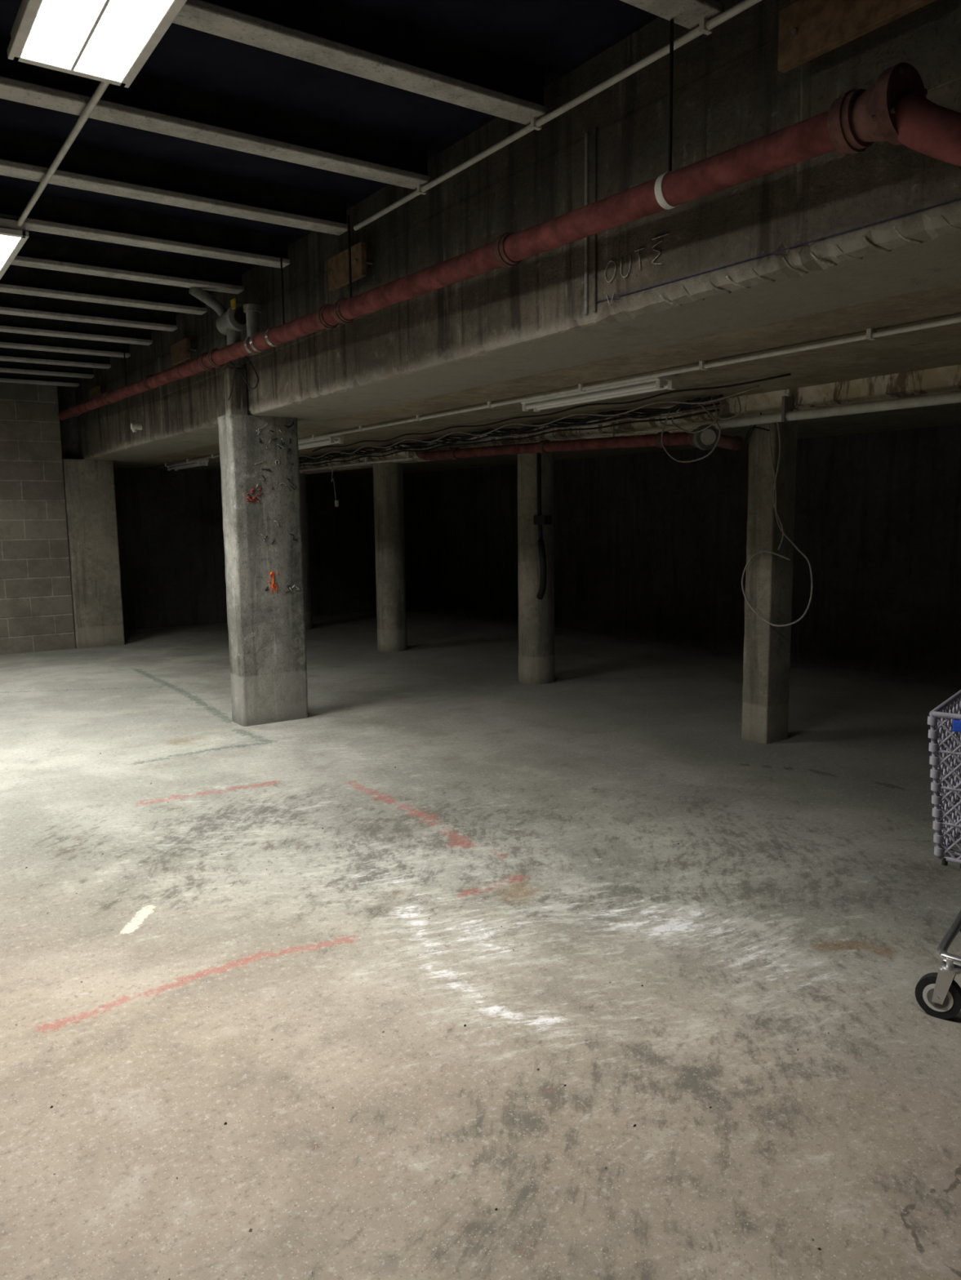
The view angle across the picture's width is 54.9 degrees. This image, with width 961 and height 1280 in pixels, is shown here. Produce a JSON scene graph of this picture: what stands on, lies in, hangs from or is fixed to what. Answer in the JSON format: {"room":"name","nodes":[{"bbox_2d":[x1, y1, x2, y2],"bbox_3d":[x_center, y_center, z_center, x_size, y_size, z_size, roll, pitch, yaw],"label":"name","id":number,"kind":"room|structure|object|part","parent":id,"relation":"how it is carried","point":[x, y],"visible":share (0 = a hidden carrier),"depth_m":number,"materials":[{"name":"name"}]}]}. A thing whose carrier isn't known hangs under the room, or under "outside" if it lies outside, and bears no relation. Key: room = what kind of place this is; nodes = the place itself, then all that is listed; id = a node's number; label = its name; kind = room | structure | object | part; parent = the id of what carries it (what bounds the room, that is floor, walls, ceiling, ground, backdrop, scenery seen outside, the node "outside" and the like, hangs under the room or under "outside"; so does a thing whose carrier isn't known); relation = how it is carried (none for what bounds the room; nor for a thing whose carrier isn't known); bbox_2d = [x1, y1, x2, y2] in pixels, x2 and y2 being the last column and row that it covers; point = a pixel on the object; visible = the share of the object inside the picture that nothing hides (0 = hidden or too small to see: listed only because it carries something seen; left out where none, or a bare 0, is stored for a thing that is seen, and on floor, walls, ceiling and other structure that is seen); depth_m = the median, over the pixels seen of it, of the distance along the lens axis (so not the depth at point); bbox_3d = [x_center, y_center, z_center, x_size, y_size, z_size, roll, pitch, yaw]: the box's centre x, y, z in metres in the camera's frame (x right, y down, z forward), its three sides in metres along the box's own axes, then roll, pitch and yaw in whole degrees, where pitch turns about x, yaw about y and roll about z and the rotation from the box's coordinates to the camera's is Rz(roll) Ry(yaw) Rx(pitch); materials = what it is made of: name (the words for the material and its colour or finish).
{"room":"parking garage","nodes":[
{"label":"parking garage","id":0,"kind":"room"},
{"bbox_2d":[0,382,75,654],"bbox_3d":[-7.382,-1.272,9.400,5.860,3.250,0.200,-6,9,-34],"label":"wall","id":1,"kind":"structure","parent":0,"point":[37,615],"depth_m":10.77,"materials":[{"name":"grey concrete"}]},
{"bbox_2d":[57,386,79,459],"bbox_3d":[-5.392,-1.620,11.860,0.240,3.250,1.580,-6,9,-34],"label":"wall","id":2,"kind":"structure","parent":0,"point":[66,395],"depth_m":11.09,"materials":[{"name":"concrete"}]},
{"bbox_2d":[113,467,416,630],"bbox_3d":[-3.055,-1.968,14.292,6.400,3.250,0.200,-6,9,-34],"label":"wall","id":3,"kind":"structure","parent":0,"point":[171,544],"depth_m":13.56,"materials":[{"name":"concrete"}]},
{"bbox_2d":[0,0,658,344],"bbox_3d":[-3.185,-2.192,3.391,6.150,0.100,17.800,-6,9,-34],"label":"ceiling","id":4,"kind":"structure","parent":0,"point":[553,38],"depth_m":3.73,"materials":[{"name":"paint"}]},
{"bbox_2d":[0,0,724,386],"bbox_3d":[-2.905,-2.011,2.983,5.920,0.170,14.680,-6,9,-34],"label":"ceiling beams","id":5,"kind":"structure","parent":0,"point":[57,326],"depth_m":4.27,"materials":[{"name":"grey metal"}]},
{"bbox_2d":[0,217,29,279],"bbox_3d":[-2.894,-2.182,5.243,0.392,0.080,1.374,-6,9,-34],"label":"recessed light","id":6,"kind":"object","parent":5,"relation":"in","point":[13,237],"visible":0.98,"depth_m":4.88,"materials":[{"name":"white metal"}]},
{"bbox_2d":[0,234,18,265],"bbox_3d":[-2.886,-2.160,5.251,0.306,0.004,1.306,-6,9,-34],"label":"diffuser","id":7,"kind":"object","parent":6,"relation":"attached to","point":[9,244],"depth_m":5.00,"materials":[{"name":"white plastic"}]},
{"bbox_2d":[7,0,186,88],"bbox_3d":[-0.976,-1.844,2.493,0.392,0.080,1.374,-6,9,-34],"label":"recessed light","id":8,"kind":"object","parent":5,"relation":"in","point":[110,42],"visible":1,"depth_m":2.83,"materials":[{"name":"white plastic"}]},
{"bbox_2d":[17,0,761,231],"bbox_3d":[-0.903,-2.060,3.957,1.523,0.035,15.700,-6,9,-34],"label":"conduit","id":9,"kind":"object","parent":5,"relation":"attached to","point":[705,26],"depth_m":3.55,"materials":[{"name":"grey metal"}]},
{"bbox_2d":[57,18,960,420],"bbox_3d":[-0.427,-1.749,4.450,0.183,0.783,15.901,-6,9,-34],"label":"pipe","id":10,"kind":"object","parent":5,"relation":"hanging from","point":[895,109],"visible":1,"depth_m":2.93,"materials":[{"name":"red metal"}]},
{"bbox_2d":[189,286,261,346],"bbox_3d":[-1.626,-2.168,6.122,0.665,0.418,0.270,5,9,37],"label":"valve","id":11,"kind":"object","parent":10,"relation":"attached to","point":[238,317],"visible":0.91,"depth_m":6.06,"materials":[{"name":"grey metal"}]},
{"bbox_2d":[227,355,258,400],"bbox_3d":[-1.605,-1.763,6.191,0.040,0.248,0.597,-6,9,-34],"label":"wire","id":12,"kind":"object","parent":10,"relation":"hanging from","point":[246,357],"visible":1,"depth_m":6.13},
{"bbox_2d":[0,608,960,1279],"bbox_3d":[-0.512,0.784,5.590,12.320,0.001,17.550,-6,9,-34],"label":"floor","id":13,"kind":"structure","parent":0,"point":[436,1124],"depth_m":3.12,"materials":[{"name":"concrete"}]},
{"bbox_2d":[62,458,124,648],"bbox_3d":[-4.728,-1.047,11.278,0.565,2.250,0.283,-6,9,-34],"label":"concrete pillar","id":14,"kind":"structure","parent":13,"relation":"on","point":[90,495],"depth_m":11.15,"materials":[{"name":"grey concrete"}]},
{"bbox_2d":[217,366,308,726],"bbox_3d":[-1.613,-0.674,6.886,0.531,2.580,0.272,-6,9,-34],"label":"concrete pillar","id":15,"kind":"structure","parent":13,"relation":"on","point":[259,455],"depth_m":6.78,"materials":[{"name":"grey concrete"}]},
{"bbox_2d":[299,473,312,630],"bbox_3d":[-2.532,-1.217,12.789,0.350,2.140,0.348,-6,9,-34],"label":"concrete column","id":16,"kind":"structure","parent":13,"relation":"on","point":[303,477],"depth_m":12.70,"materials":[{"name":"black concrete"}]},
{"bbox_2d":[373,462,407,651],"bbox_3d":[-1.035,-0.949,10.606,0.350,2.140,0.348,-6,9,-34],"label":"concrete column","id":17,"kind":"structure","parent":13,"relation":"on","point":[388,477],"depth_m":10.47,"materials":[{"name":"grey concrete"}]},
{"bbox_2d":[13,713,952,1279],"bbox_3d":[-0.719,0.931,4.464,3.453,0.007,6.073,-6,9,-34],"label":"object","id":18,"kind":"structure","parent":13,"relation":"on","point":[16,1024],"depth_m":2.75,"materials":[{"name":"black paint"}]},
{"bbox_2d":[517,452,554,684],"bbox_3d":[0.507,-0.681,8.431,0.340,2.140,0.338,-6,9,-34],"label":"concrete column","id":19,"kind":"structure","parent":13,"relation":"on","point":[535,615],"depth_m":8.32,"materials":[{"name":"grey concrete"}]},
{"bbox_2d":[741,420,797,743],"bbox_3d":[1.907,-0.394,6.115,0.235,2.140,0.216,-6,9,-34],"label":"concrete column","id":20,"kind":"structure","parent":13,"relation":"on","point":[768,576],"depth_m":6.04,"materials":[{"name":"grey concrete"}]},
{"bbox_2d":[914,689,960,1018],"bbox_3d":[1.851,0.620,2.734,0.935,1.014,0.685,5,9,38],"label":"shopping cart","id":21,"kind":"object","parent":13,"relation":"on","point":[937,993],"visible":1,"depth_m":2.84,"materials":[{"name":"metal"}]},
{"bbox_2d":[927,689,960,868],"bbox_3d":[1.851,0.461,2.809,0.821,0.489,0.521,5,9,38],"label":"basket","id":22,"kind":"object","parent":21,"relation":"on","point":[946,824],"depth_m":2.87,"materials":[{"name":"metal"}]},
{"bbox_3d":[1.880,0.607,2.719,0.846,0.701,0.670,5,9,38],"label":"frame","id":23,"kind":"part","parent":21,"relation":"part of","materials":[{"name":"silver metal"}]},
{"bbox_3d":[1.906,0.193,2.729,0.824,0.169,0.522,5,9,38],"label":"handle","id":24,"kind":"part","parent":21,"relation":"part of","materials":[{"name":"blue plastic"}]},
{"bbox_2d":[75,0,960,466],"bbox_3d":[-0.418,-1.948,5.283,0.612,1.005,17.490,-6,9,-34],"label":"concrete beam","id":25,"kind":"object","parent":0,"point":[833,229],"visible":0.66,"depth_m":3.55,"materials":[{"name":"grey concrete"}]},
{"bbox_2d":[88,386,104,399],"bbox_3d":[-4.125,-2.638,9.971,0.103,0.150,0.400,-6,9,-34],"label":"wooden board","id":26,"kind":"object","parent":25,"relation":"attached to","point":[94,393],"visible":0.55,"depth_m":9.88,"materials":[{"name":"brown wood"}]},
{"bbox_2d":[130,423,142,432],"bbox_3d":[-3.291,-2.029,8.851,0.095,0.083,0.058,-6,9,-34],"label":"fitting","id":27,"kind":"object","parent":25,"relation":"attached to","point":[135,427],"visible":1,"depth_m":8.83,"materials":[{"name":"plastic"}]},
{"bbox_2d":[170,337,196,364],"bbox_3d":[-2.404,-2.337,7.502,0.103,0.155,0.410,-6,9,-34],"label":"wooden board","id":28,"kind":"object","parent":25,"relation":"attached to","point":[180,350],"visible":1,"depth_m":7.43,"materials":[{"name":"brown wood"}]},
{"bbox_2d":[327,241,373,291],"bbox_3d":[-0.708,-2.040,5.069,0.103,0.170,0.410,-6,9,-34],"label":"wooden board","id":29,"kind":"object","parent":25,"relation":"attached to","point":[338,264],"visible":0.98,"depth_m":5.02,"materials":[{"name":"brown wood"}]},
{"bbox_2d":[777,0,935,73],"bbox_3d":[1.048,-1.743,2.550,0.103,0.165,0.480,-6,9,-34],"label":"wooden board","id":30,"kind":"object","parent":25,"relation":"attached to","point":[809,29],"visible":1,"depth_m":2.59,"materials":[{"name":"brown wood"}]},
{"bbox_2d":[113,281,960,474],"bbox_3d":[2.190,-1.903,7.175,5.800,0.350,17.800,-6,9,-34],"label":"ceiling","id":31,"kind":"structure","parent":0,"point":[940,346],"depth_m":5.11,"materials":[{"name":"concrete"}]},
{"bbox_2d":[167,458,208,471],"bbox_3d":[-3.696,-2.203,11.641,0.150,0.078,1.250,-6,9,-34],"label":"light","id":32,"kind":"object","parent":31,"relation":"attached to","point":[198,463],"visible":0.91,"depth_m":11.46,"materials":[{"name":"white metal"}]},
{"bbox_2d":[297,434,344,449],"bbox_3d":[-1.619,-1.837,8.662,0.150,0.078,1.250,-6,9,-34],"label":"light","id":33,"kind":"object","parent":31,"relation":"attached to","point":[339,439],"visible":0.49,"depth_m":8.34,"materials":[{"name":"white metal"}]},
{"bbox_2d":[298,373,791,466],"bbox_3d":[-0.822,-1.843,8.788,0.505,0.117,9.252,-6,9,-34],"label":"cable bundle","id":34,"kind":"object","parent":31,"relation":"attached to","point":[645,413],"visible":0.83,"depth_m":7.04,"materials":[{"name":"black plastic"}]},
{"bbox_2d":[330,457,338,506],"bbox_3d":[-1.635,-1.768,10.329,0.030,0.551,0.136,-6,9,-34],"label":"cable","id":35,"kind":"object","parent":34,"relation":"hanging from","point":[336,502],"visible":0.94,"depth_m":10.33,"materials":[{"name":"plastic"}]},
{"bbox_2d":[140,315,960,471],"bbox_3d":[0.215,-1.500,5.786,0.040,0.040,17.300,-6,9,-34],"label":"conduit","id":36,"kind":"object","parent":31,"relation":"attached to","point":[871,334],"visible":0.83,"depth_m":4.65,"materials":[{"name":"plastic"}]},
{"bbox_2d":[413,416,742,460],"bbox_3d":[0.490,-1.581,7.485,0.360,0.330,3.883,-6,9,-34],"label":"pipe","id":37,"kind":"object","parent":31,"relation":"attached to","point":[706,439],"visible":0.93,"depth_m":6.78,"materials":[{"name":"metal"}]},
{"bbox_2d":[520,374,677,412],"bbox_3d":[0.655,-1.436,5.402,0.150,0.078,1.200,-6,9,-34],"label":"light","id":38,"kind":"object","parent":31,"relation":"attached to","point":[656,384],"visible":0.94,"depth_m":5.27,"materials":[{"name":"white plastic"}]},
{"bbox_2d":[298,364,960,474],"bbox_3d":[1.502,-1.587,6.611,0.620,0.133,17.400,-6,9,-34],"label":"beam","id":39,"kind":"structure","parent":31,"relation":"attached to","point":[943,380],"depth_m":5.76,"materials":[{"name":"grey concrete"}]},
{"bbox_2d":[299,453,413,472],"bbox_3d":[-2.161,-2.086,11.317,0.060,0.064,5.250,-6,9,-34],"label":"conduit","id":40,"kind":"object","parent":39,"relation":"attached to","point":[410,456],"visible":0.56,"depth_m":9.97,"materials":[{"name":"plastic"}]},
{"bbox_2d":[533,453,551,599],"bbox_3d":[0.536,-1.020,8.044,0.090,1.348,0.164,-6,9,-34],"label":"hose","id":41,"kind":"object","parent":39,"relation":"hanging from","point":[540,519],"visible":0.95,"depth_m":8.05,"materials":[{"name":"black rubber"}]},
{"bbox_2d":[741,413,813,626],"bbox_3d":[1.846,-0.783,5.802,0.071,1.410,0.546,-6,9,-34],"label":"cable","id":42,"kind":"object","parent":39,"relation":"hanging from","point":[774,493],"visible":0.94,"depth_m":5.81,"materials":[{"name":"grey plastic"}]},
{"bbox_2d":[720,391,960,427],"bbox_3d":[3.835,-1.028,2.670,0.085,0.150,8.000,-6,9,-34],"label":"pipe","id":43,"kind":"object","parent":39,"relation":"attached to","point":[788,415],"visible":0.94,"depth_m":5.23,"materials":[{"name":"plastic"}]},
{"bbox_2d":[661,395,741,462],"bbox_3d":[1.404,-1.351,5.929,0.062,0.409,0.664,-6,9,-37],"label":"wire loop","id":44,"kind":"object","parent":31,"relation":"hanging from","point":[737,397],"visible":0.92,"depth_m":5.87,"materials":[{"name":"grey plastic"}]},
{"bbox_2d":[413,424,960,684],"bbox_3d":[3.926,-1.287,8.461,0.200,3.250,17.800,-6,9,-34],"label":"wall","id":45,"kind":"structure","parent":0,"point":[650,546],"depth_m":10.22,"materials":[{"name":"concrete"}]}
]}

